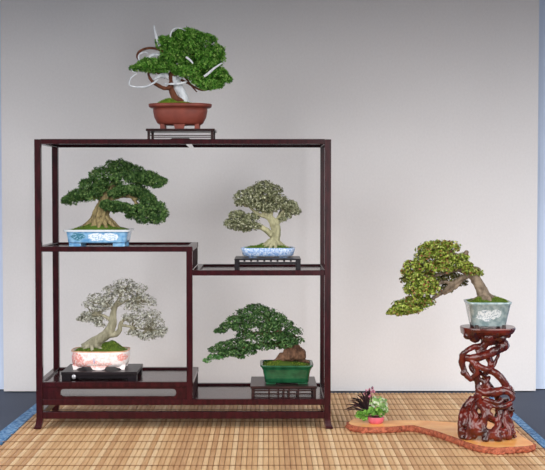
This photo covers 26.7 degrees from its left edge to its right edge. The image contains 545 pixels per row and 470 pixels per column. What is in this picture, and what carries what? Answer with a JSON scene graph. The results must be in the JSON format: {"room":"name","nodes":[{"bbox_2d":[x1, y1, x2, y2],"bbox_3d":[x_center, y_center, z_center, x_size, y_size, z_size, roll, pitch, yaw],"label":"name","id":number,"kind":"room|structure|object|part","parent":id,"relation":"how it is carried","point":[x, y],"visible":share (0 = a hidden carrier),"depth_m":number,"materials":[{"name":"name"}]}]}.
{"room":"bonsai exhibition","nodes":[
{"label":"bonsai exhibition","id":0,"kind":"room"},
{"bbox_2d":[0,0,538,390],"bbox_3d":[-0.010,-0.431,4.532,2.108,2.099,0.030,0,2,0],"label":"wall","id":1,"kind":"structure","parent":0,"point":[427,109],"depth_m":4.52,"materials":[{"name":"paint"}]},
{"bbox_2d":[0,0,544,388],"bbox_3d":[-0.022,-0.683,4.592,6.400,2.600,0.070,0,2,0],"label":"wall","id":2,"kind":"structure","parent":0,"point":[540,307],"depth_m":4.59,"materials":[{"name":"white paint"}]},
{"bbox_2d":[0,389,544,469],"bbox_3d":[-0.007,0.771,1.504,6.400,0.056,6.356,0,2,0],"label":"floor","id":3,"kind":"structure","parent":0,"point":[529,406],"depth_m":4.28,"materials":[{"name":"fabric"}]},
{"bbox_2d":[0,393,544,469],"bbox_3d":[-0.033,0.657,3.588,1.801,0.008,1.830,0,2,0],"label":"mat","id":4,"kind":"object","parent":3,"relation":"on","point":[60,444],"visible":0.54,"depth_m":3.63,"materials":[{"name":"beige wicker"}]},
{"bbox_2d":[34,139,332,428],"bbox_3d":[-0.296,0.157,3.968,0.992,0.960,0.339,0,2,0],"label":"display rack","id":5,"kind":"object","parent":4,"relation":"on","point":[155,385],"visible":0.99,"depth_m":3.82,"materials":[{"name":"brown wood"}]},
{"bbox_3d":[-0.774,0.148,3.811,0.021,0.927,0.021,0,2,0],"label":"post","id":6,"kind":"part","parent":5,"relation":"part of","materials":[{"name":"brown wood"}]},
{"bbox_3d":[-0.775,0.593,3.983,0.019,0.023,0.288,0,2,0],"label":"stretcher rail","id":7,"kind":"part","parent":5,"relation":"part of","materials":[{"name":"brown wood"}]},
{"bbox_3d":[-0.774,0.041,3.961,0.021,0.017,0.288,0,2,0],"label":"rail","id":8,"kind":"part","parent":5,"relation":"part of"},
{"bbox_3d":[-0.774,-0.314,3.947,0.021,0.016,0.288,0,2,0],"label":"rail","id":9,"kind":"part","parent":5,"relation":"part of","materials":[{"name":"brown wood"}]},
{"bbox_3d":[-0.774,0.490,3.978,0.021,0.017,0.288,0,2,0],"label":"rail","id":10,"kind":"part","parent":5,"relation":"part of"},
{"bbox_3d":[-0.775,0.136,4.119,0.021,0.927,0.021,0,2,0],"label":"post","id":11,"kind":"part","parent":5,"relation":"part of","materials":[{"name":"brown wood"}]},
{"bbox_2d":[61,364,142,380],"bbox_3d":[-0.583,0.473,3.954,0.256,0.032,0.189,0,2,0],"label":"plant stand","id":12,"kind":"object","parent":5,"relation":"on","point":[131,371],"visible":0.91,"depth_m":3.87,"materials":[{"name":"black wood"}]},
{"bbox_3d":[-0.694,0.481,3.881,0.030,0.022,0.030,0,2,0],"label":"leg","id":13,"kind":"part","parent":12,"relation":"part of","materials":[{"name":"black wood"}]},
{"bbox_3d":[-0.583,0.476,3.873,0.196,0.012,0.008,0,2,0],"label":"rail","id":14,"kind":"part","parent":12,"relation":"part of","materials":[{"name":"black wood"}]},
{"bbox_2d":[71,278,167,369],"bbox_3d":[-0.523,0.301,3.958,0.334,0.310,0.139,0,2,0],"label":"bonsai","id":15,"kind":"object","parent":12,"relation":"on","point":[95,353],"visible":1,"depth_m":3.94,"materials":[{"name":"grey plant"}]},
{"bbox_2d":[71,346,129,369],"bbox_3d":[-0.591,0.424,3.962,0.198,0.064,0.137,0,2,0],"label":"pot","id":16,"kind":"object","parent":15,"relation":"attached to","point":[95,357],"depth_m":3.90,"materials":[{"name":"white ceramic"}]},
{"bbox_3d":[-0.472,0.481,3.882,0.030,0.022,0.030,0,2,0],"label":"leg","id":17,"kind":"part","parent":12,"relation":"part of","materials":[{"name":"black wood"}]},
{"bbox_3d":[-0.514,0.496,3.826,0.498,0.017,0.021,0,2,0],"label":"shelf rail","id":18,"kind":"part","parent":5,"relation":"part of","materials":[{"name":"brown wood"}]},
{"bbox_2d":[60,158,169,245],"bbox_3d":[-0.541,-0.114,3.946,0.380,0.306,0.153,0,2,0],"label":"bonsai","id":19,"kind":"object","parent":5,"relation":"on","point":[100,228],"visible":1,"depth_m":3.92,"materials":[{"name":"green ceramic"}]},
{"bbox_2d":[63,228,133,245],"bbox_3d":[-0.594,0.009,3.951,0.228,0.059,0.153,0,2,0],"label":"pot","id":20,"kind":"object","parent":19,"relation":"attached to","point":[76,236],"depth_m":3.88,"materials":[{"name":"blue ceramic"}]},
{"bbox_3d":[-0.514,0.047,3.809,0.498,0.017,0.021,0,2,0],"label":"shelf rail","id":21,"kind":"part","parent":5,"relation":"part of","materials":[{"name":"brown wood"}]},
{"bbox_3d":[-0.531,-0.320,4.102,0.468,0.016,0.021,0,2,0],"label":"shelf rail","id":22,"kind":"part","parent":5,"relation":"part of","materials":[{"name":"brown wood"}]},
{"bbox_3d":[-0.516,0.035,4.116,0.498,0.017,0.021,0,2,0],"label":"shelf rail","id":23,"kind":"part","parent":5,"relation":"part of","materials":[{"name":"brown wood"}]},
{"bbox_3d":[-0.516,0.484,4.133,0.498,0.017,0.021,0,2,0],"label":"shelf rail","id":24,"kind":"part","parent":5,"relation":"part of","materials":[{"name":"brown wood"}]},
{"bbox_2d":[146,129,216,138],"bbox_3d":[-0.311,-0.342,3.948,0.232,0.039,0.150,0,2,0],"label":"plant stand","id":25,"kind":"object","parent":5,"relation":"on","point":[152,131],"visible":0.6,"depth_m":3.88,"materials":[{"name":"brown wood"}]},
{"bbox_2d":[128,25,232,128],"bbox_3d":[-0.314,-0.538,3.944,0.370,0.353,0.186,0,2,0],"label":"bonsai","id":26,"kind":"object","parent":25,"relation":"on","point":[202,63],"visible":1,"depth_m":3.90,"materials":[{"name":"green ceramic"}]},
{"bbox_2d":[149,103,211,128],"bbox_3d":[-0.316,-0.405,3.946,0.216,0.087,0.147,0,2,0],"label":"pot","id":27,"kind":"object","parent":26,"relation":"attached to","point":[178,115],"depth_m":3.89,"materials":[{"name":"red ceramic"}]},
{"bbox_3d":[-0.311,-0.336,3.882,0.208,0.003,0.005,0,2,0],"label":"rail","id":28,"kind":"part","parent":25,"relation":"part of","materials":[{"name":"brown wood"}]},
{"bbox_3d":[-0.311,-0.341,4.013,0.208,0.003,0.005,0,2,0],"label":"rail","id":29,"kind":"part","parent":25,"relation":"part of","materials":[{"name":"brown wood"}]},
{"bbox_3d":[-0.295,-0.308,3.796,0.936,0.016,0.021,0,2,0],"label":"shelf rail","id":30,"kind":"part","parent":5,"relation":"part of","materials":[{"name":"brown wood"}]},
{"bbox_3d":[-0.295,0.599,3.830,0.936,0.023,0.019,0,2,0],"label":"stretcher rail","id":31,"kind":"part","parent":5,"relation":"part of","materials":[{"name":"brown wood"}]},
{"bbox_3d":[-0.295,0.555,3.830,0.936,0.020,0.021,0,2,0],"label":"shelf rail","id":32,"kind":"part","parent":5,"relation":"part of","materials":[{"name":"brown wood"}]},
{"bbox_3d":[-0.275,0.292,3.819,0.020,0.508,0.021,0,2,0],"label":"post","id":33,"kind":"part","parent":5,"relation":"part of","materials":[{"name":"brown wood"}]},
{"bbox_3d":[-0.277,0.041,3.963,0.021,0.017,0.288,0,2,0],"label":"rail","id":34,"kind":"part","parent":5,"relation":"part of","materials":[{"name":"brown wood"}]},
{"bbox_3d":[-0.277,0.490,3.981,0.021,0.017,0.288,0,2,0],"label":"rail","id":35,"kind":"part","parent":5,"relation":"part of","materials":[{"name":"brown wood"}]},
{"bbox_3d":[-0.273,0.524,3.992,0.010,0.054,0.309,0,2,0],"label":"panel","id":36,"kind":"part","parent":5,"relation":"part of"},
{"bbox_3d":[-0.273,0.079,3.975,0.010,0.063,0.308,0,2,0],"label":"divider panel","id":37,"kind":"part","parent":5,"relation":"part of","materials":[{"name":"brown wood"}]},
{"bbox_3d":[-0.255,0.119,3.966,0.021,0.018,0.288,0,2,0],"label":"rail","id":38,"kind":"part","parent":5,"relation":"part of","materials":[{"name":"brown wood"}]},
{"bbox_3d":[-0.060,-0.320,4.104,0.462,0.016,0.021,0,2,0],"label":"shelf rail","id":39,"kind":"part","parent":5,"relation":"part of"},
{"bbox_3d":[-0.046,0.125,3.814,0.437,0.018,0.021,0,2,0],"label":"shelf rail","id":40,"kind":"part","parent":5,"relation":"part of","materials":[{"name":"brown wood"}]},
{"bbox_3d":[-0.297,0.543,4.136,0.936,0.020,0.021,0,2,0],"label":"shelf rail","id":41,"kind":"part","parent":5,"relation":"part of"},
{"bbox_3d":[-0.048,0.113,4.121,0.437,0.018,0.021,0,2,0],"label":"shelf rail","id":42,"kind":"part","parent":5,"relation":"part of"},
{"bbox_2d":[234,256,300,269],"bbox_3d":[-0.017,0.097,3.932,0.223,0.042,0.170,0,2,0],"label":"plant stand","id":43,"kind":"object","parent":5,"relation":"on","point":[237,259],"visible":0.98,"depth_m":3.85,"materials":[{"name":"black wood"}]},
{"bbox_3d":[-0.121,0.102,3.854,0.013,0.038,0.013,0,2,0],"label":"leg","id":44,"kind":"part","parent":43,"relation":"part of","materials":[{"name":"black wood"}]},
{"bbox_2d":[223,180,301,257],"bbox_3d":[-0.036,-0.057,3.945,0.275,0.266,0.120,0,2,0],"label":"bonsai","id":45,"kind":"object","parent":43,"relation":"on","point":[265,203],"visible":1,"depth_m":3.93,"materials":[{"name":"green plant"}]},
{"bbox_2d":[241,247,294,257],"bbox_3d":[-0.015,0.059,3.950,0.187,0.034,0.118,0,2,0],"label":"pot","id":46,"kind":"object","parent":45,"relation":"attached to","point":[253,252],"depth_m":3.90,"materials":[{"name":"blue ceramic"}]},
{"bbox_3d":[-0.016,0.094,3.853,0.219,0.007,0.006,0,2,0],"label":"rail","id":47,"kind":"part","parent":43,"relation":"part of","materials":[{"name":"black wood"}]},
{"bbox_3d":[0.088,0.102,3.855,0.013,0.038,0.013,0,2,0],"label":"leg","id":48,"kind":"part","parent":43,"relation":"part of","materials":[{"name":"black wood"}]},
{"bbox_2d":[250,376,316,397],"bbox_3d":[0.037,0.524,3.951,0.223,0.044,0.205,0,2,0],"label":"plant stand","id":49,"kind":"object","parent":5,"relation":"on","point":[257,382],"visible":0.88,"depth_m":3.85,"materials":[{"name":"brown wood"}]},
{"bbox_2d":[202,303,312,383],"bbox_3d":[-0.051,0.367,3.934,0.380,0.272,0.143,0,2,0],"label":"bonsai","id":50,"kind":"object","parent":49,"relation":"on","point":[290,365],"visible":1,"depth_m":3.91,"materials":[{"name":"green plant"}]},
{"bbox_2d":[260,360,312,383],"bbox_3d":[0.048,0.470,3.939,0.181,0.066,0.143,0,2,0],"label":"pot","id":51,"kind":"object","parent":50,"relation":"attached to","point":[275,371],"depth_m":3.88,"materials":[{"name":"green ceramic"}]},
{"bbox_3d":[0.038,0.547,3.858,0.203,0.005,0.006,0,2,0],"label":"rail","id":52,"kind":"part","parent":49,"relation":"part of","materials":[{"name":"brown wood"}]},
{"bbox_3d":[0.038,0.521,3.857,0.203,0.004,0.006,0,2,0],"label":"rail","id":53,"kind":"part","parent":49,"relation":"part of","materials":[{"name":"brown wood"}]},
{"bbox_3d":[0.038,0.532,3.857,0.203,0.004,0.006,0,2,0],"label":"rail","id":54,"kind":"part","parent":49,"relation":"part of","materials":[{"name":"brown wood"}]},
{"bbox_3d":[0.181,0.549,3.985,0.021,0.020,0.288,0,2,0],"label":"rail","id":55,"kind":"part","parent":5,"relation":"part of","materials":[{"name":"brown wood"}]},
{"bbox_3d":[0.181,0.136,4.124,0.021,0.927,0.021,0,2,0],"label":"post","id":56,"kind":"part","parent":5,"relation":"part of","materials":[{"name":"brown wood"}]},
{"bbox_3d":[0.183,0.148,3.815,0.021,0.927,0.021,0,2,0],"label":"post","id":57,"kind":"part","parent":5,"relation":"part of","materials":[{"name":"brown wood"}]},
{"bbox_2d":[345,418,535,454],"bbox_3d":[0.523,0.640,3.677,0.565,0.020,0.462,0,2,0],"label":"wood slab","id":58,"kind":"object","parent":4,"relation":"on","point":[447,431],"visible":0.84,"depth_m":3.70,"materials":[{"name":"brown wood"}]},
{"bbox_2d":[345,386,388,423],"bbox_3d":[0.312,0.563,3.813,0.151,0.123,0.058,0,2,0],"label":"plant","id":59,"kind":"object","parent":58,"relation":"on","point":[366,409],"visible":1,"depth_m":3.81,"materials":[{"name":"green plant"}]},
{"bbox_3d":[0.343,0.613,3.816,0.055,0.022,0.050,0,2,0],"label":"pot","id":60,"kind":"part","parent":59,"relation":"part of","materials":[{"name":"pink ceramic"}]},
{"bbox_2d":[457,324,516,441],"bbox_3d":[0.668,0.459,3.594,0.187,0.347,0.150,0,2,0],"label":"stand","id":61,"kind":"object","parent":58,"relation":"on","point":[471,424],"visible":1,"depth_m":3.57,"materials":[{"name":"brown wood"}]},
{"bbox_2d":[386,239,511,328],"bbox_3d":[0.547,0.149,3.582,0.390,0.274,0.134,0,2,0],"label":"bonsai","id":62,"kind":"object","parent":61,"relation":"on","point":[486,309],"visible":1,"depth_m":3.56,"materials":[{"name":"green plant"}]},
{"bbox_2d":[463,299,511,328],"bbox_3d":[0.670,0.245,3.588,0.139,0.081,0.126,0,2,0],"label":"pot","id":63,"kind":"object","parent":62,"relation":"attached to","point":[480,312],"depth_m":3.54,"materials":[{"name":"grey ceramic"}]},
{"bbox_3d":[0.672,0.305,3.590,0.169,0.040,0.140,0,2,0],"label":"plate","id":64,"kind":"part","parent":61,"relation":"part of","materials":[{"name":"brown wood"}]}
]}

